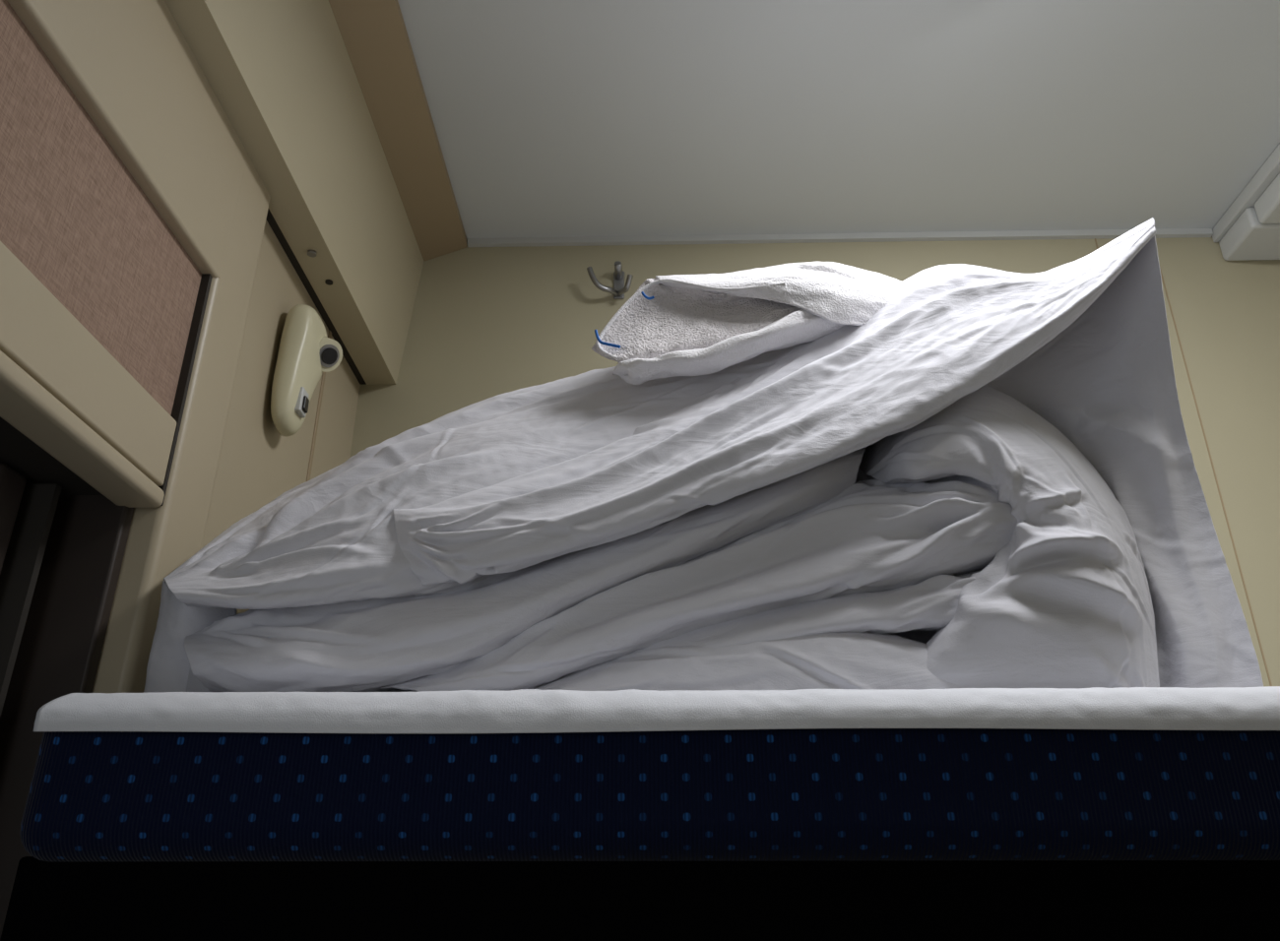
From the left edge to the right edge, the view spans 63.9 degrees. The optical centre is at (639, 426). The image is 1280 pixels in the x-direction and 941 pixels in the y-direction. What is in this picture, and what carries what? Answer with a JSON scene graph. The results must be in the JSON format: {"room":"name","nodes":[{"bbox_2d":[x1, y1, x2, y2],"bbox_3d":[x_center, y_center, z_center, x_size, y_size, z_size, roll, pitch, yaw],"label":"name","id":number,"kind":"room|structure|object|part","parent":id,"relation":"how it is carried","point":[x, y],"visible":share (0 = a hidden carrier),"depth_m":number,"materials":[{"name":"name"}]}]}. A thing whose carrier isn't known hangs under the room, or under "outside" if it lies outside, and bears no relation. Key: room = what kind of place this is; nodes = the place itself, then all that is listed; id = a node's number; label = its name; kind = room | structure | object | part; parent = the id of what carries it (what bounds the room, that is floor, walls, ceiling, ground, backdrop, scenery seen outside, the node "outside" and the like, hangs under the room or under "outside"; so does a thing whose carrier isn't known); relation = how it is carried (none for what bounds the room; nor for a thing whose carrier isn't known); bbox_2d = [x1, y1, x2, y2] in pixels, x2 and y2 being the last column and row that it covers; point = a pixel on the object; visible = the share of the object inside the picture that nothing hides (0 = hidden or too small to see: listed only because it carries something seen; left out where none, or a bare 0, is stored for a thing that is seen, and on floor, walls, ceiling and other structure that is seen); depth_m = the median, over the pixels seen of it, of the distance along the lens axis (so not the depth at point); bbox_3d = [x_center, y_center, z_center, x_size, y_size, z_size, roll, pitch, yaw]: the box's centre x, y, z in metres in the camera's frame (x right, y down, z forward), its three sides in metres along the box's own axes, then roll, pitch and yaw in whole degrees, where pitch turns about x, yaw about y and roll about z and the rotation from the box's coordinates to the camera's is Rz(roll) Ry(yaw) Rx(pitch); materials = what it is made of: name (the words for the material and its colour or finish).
{"room":"train carriage","nodes":[
{"label":"train carriage","id":0,"kind":"room"},
{"bbox_2d":[6,0,247,278],"bbox_3d":[-0.646,-0.806,0.613,0.200,0.535,1.770,-1,-26,1],"label":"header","id":1,"kind":"object","parent":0,"point":[129,64],"visible":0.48,"depth_m":1.13,"materials":[{"name":"beige plastic"}]},
{"bbox_2d":[0,0,212,508],"bbox_3d":[-0.568,-0.387,0.511,0.051,0.318,1.556,-1,-26,1],"label":"panel","id":2,"kind":"object","parent":1,"relation":"attached to","point":[102,307],"visible":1,"depth_m":1.00,"materials":[{"name":"fabric"}]},
{"bbox_2d":[92,154,270,693],"bbox_3d":[-0.625,0.464,1.025,0.200,2.460,0.110,-1,-26,1],"label":"wall","id":3,"kind":"structure","parent":0,"point":[161,539],"depth_m":1.21,"materials":[{"name":"beige plastic"}]},
{"bbox_2d":[0,495,134,939],"bbox_3d":[-0.619,0.202,1.080,0.115,0.880,0.020,-1,-26,1],"label":"door frame","id":4,"kind":"structure","parent":3,"relation":"attached to","point":[59,653],"depth_m":1.06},
{"bbox_2d":[0,416,102,495],"bbox_3d":[-0.644,-0.292,0.458,0.100,0.075,1.540,-1,-26,1],"label":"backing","id":5,"kind":"object","parent":4,"relation":"attached to","point":[18,452],"visible":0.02,"depth_m":1.05,"materials":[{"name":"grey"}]},
{"bbox_2d":[350,235,1279,686],"bbox_3d":[0.415,0.707,1.592,2.250,2.520,0.060,-1,-26,1],"label":"wall","id":6,"kind":"structure","parent":0,"point":[485,323],"depth_m":2.00,"materials":[{"name":"beige paint"}]},
{"bbox_2d":[201,219,359,614],"bbox_3d":[-0.630,0.608,1.322,0.175,2.460,0.560,-1,-26,1],"label":"wall panel","id":7,"kind":"object","parent":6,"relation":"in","point":[257,464],"depth_m":1.51,"materials":[{"name":"beige plastic"}]},
{"bbox_2d":[270,304,342,436],"bbox_3d":[-0.505,-0.080,1.560,0.075,0.214,0.110,-1,-26,1],"label":"reading lamp","id":8,"kind":"object","parent":7,"relation":"attached to","point":[305,351],"visible":1,"depth_m":1.52,"materials":[{"name":"beige plastic"}]},
{"bbox_2d":[294,386,309,417],"bbox_3d":[-0.503,-0.035,1.518,0.023,0.040,0.027,-1,-26,1],"label":"switch","id":9,"kind":"object","parent":8,"relation":"attached to","point":[301,394],"depth_m":1.51,"materials":[{"name":"white plastic"}]},
{"bbox_2d":[306,330,331,481],"bbox_3d":[-0.541,0.793,1.324,0.008,2.130,0.010,-1,-26,1],"label":"panel strip","id":10,"kind":"object","parent":7,"relation":"attached to","point":[330,332],"visible":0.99,"depth_m":1.71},
{"bbox_2d":[164,0,423,384],"bbox_3d":[-0.508,-0.757,0.947,0.084,0.331,2.420,-1,-26,1],"label":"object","id":11,"kind":"structure","parent":6,"relation":"attached to","point":[282,73],"depth_m":1.52,"materials":[{"name":"beige plastic"}]},
{"bbox_2d":[266,208,366,384],"bbox_3d":[-0.556,-0.611,0.878,0.014,0.006,2.420,-1,-26,1],"label":"trim shadow gap","id":12,"kind":"structure","parent":6,"relation":"attached to","point":[273,224],"depth_m":1.68,"materials":[{"name":"black"}]},
{"bbox_2d":[307,250,332,285],"bbox_3d":[-0.484,-0.322,1.647,0.050,0.170,0.093,-1,-26,1],"label":"screws","id":13,"kind":"object","parent":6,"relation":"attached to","point":[311,253],"visible":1,"depth_m":1.58,"materials":[{"name":"silver metal"}]},
{"bbox_2d":[328,0,467,261],"bbox_3d":[-0.434,-0.885,1.008,0.108,0.048,2.420,-1,-26,1],"label":"trim","id":14,"kind":"structure","parent":6,"relation":"attached to","point":[374,34],"depth_m":1.74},
{"bbox_2d":[586,260,633,299],"bbox_3d":[-0.059,-0.291,2.022,0.091,0.076,0.060,-1,-26,1],"label":"coat hook","id":15,"kind":"object","parent":6,"relation":"attached to","point":[618,290],"visible":1,"depth_m":2.01,"materials":[{"name":"silver metal"}]},
{"bbox_3d":[-0.042,-0.282,2.047,0.022,0.065,0.006,-1,-26,1],"label":"plate","id":16,"kind":"part","parent":15,"relation":"part of","materials":[{"name":"silver metal"}]},
{"bbox_2d":[0,728,1279,940],"bbox_3d":[0.480,0.517,1.182,1.998,0.262,0.800,-1,-26,1],"label":"upper berth","id":17,"kind":"object","parent":6,"relation":"attached to","point":[807,834],"visible":0.88,"depth_m":0.85,"materials":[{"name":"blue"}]},
{"bbox_3d":[0.482,0.581,1.165,1.995,0.132,0.775,-1,-26,1],"label":"panel","id":18,"kind":"part","parent":17,"relation":"part of","materials":[{"name":"black"}]},
{"bbox_2d":[33,686,1279,734],"bbox_3d":[0.480,0.408,1.223,1.979,0.045,0.802,-1,-26,1],"label":"sheet","id":19,"kind":"object","parent":17,"relation":"on","point":[523,711],"visible":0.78,"depth_m":0.87,"materials":[{"name":"white fabric"}]},
{"bbox_2d":[143,217,1263,693],"bbox_3d":[0.063,0.097,1.355,1.147,0.627,0.666,-1,-26,1],"label":"duvet","id":20,"kind":"object","parent":19,"relation":"on","point":[990,479],"visible":0.86,"depth_m":1.03,"materials":[{"name":"white fabric"}]},
{"bbox_2d":[591,261,900,384],"bbox_3d":[0.158,-0.130,1.284,0.428,0.218,0.158,-1,-26,1],"label":"towel","id":21,"kind":"object","parent":20,"relation":"on","point":[674,325],"visible":0.98,"depth_m":1.23,"materials":[{"name":"white fabric"}]},
{"bbox_2d":[467,228,1213,247],"bbox_3d":[0.399,-0.382,2.081,1.500,0.014,0.012,-1,-26,1],"label":"trim","id":22,"kind":"structure","parent":6,"relation":"attached to","point":[1161,232],"depth_m":2.08,"materials":[{"name":"grey"}]},
{"bbox_2d":[1159,266,1272,686],"bbox_3d":[1.032,0.136,1.820,0.002,1.146,0.002,-1,-26,1],"label":"trim","id":23,"kind":"structure","parent":6,"relation":"attached to","point":[1248,603],"depth_m":1.83,"materials":[{"name":"beige plastic"}]},
{"bbox_2d":[397,0,1279,239],"bbox_3d":[0.387,-0.941,1.014,2.250,0.060,2.420,-1,-26,1],"label":"ceiling","id":24,"kind":"structure","parent":0,"point":[551,118],"depth_m":1.77,"materials":[{"name":"paint"}]},
{"bbox_2d":[1212,143,1279,260],"bbox_3d":[1.317,-0.890,0.966,0.388,0.075,2.420,-1,-26,1],"label":"ceiling vent","id":25,"kind":"object","parent":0,"point":[1249,228],"depth_m":1.96,"materials":[{"name":"white plastic"}]},
{"bbox_3d":[-0.646,0.694,-0.115,0.200,1.050,1.770,-1,-26,1],"label":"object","id":26,"kind":"object","parent":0,"visible":0},
{"bbox_2d":[0,462,26,574],"bbox_3d":[-0.653,0.301,0.929,0.030,0.570,0.045,-1,-26,1],"label":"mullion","id":27,"kind":"object","parent":26,"relation":"on","point":[12,483],"visible":1,"depth_m":1.04,"materials":[{"name":"black metal"}]},
{"bbox_3d":[-0.688,-0.028,0.342,0.010,0.650,1.560,-1,-26,1],"label":"glass","id":28,"kind":"object","parent":26,"relation":"attached to","visible":0},
{"bbox_2d":[0,483,62,717],"bbox_3d":[-0.640,0.320,0.967,0.045,0.570,0.010,-1,-26,1],"label":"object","id":29,"kind":"object","parent":28,"relation":"attached to","point":[22,564],"visible":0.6,"depth_m":1.05,"materials":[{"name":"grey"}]}
]}

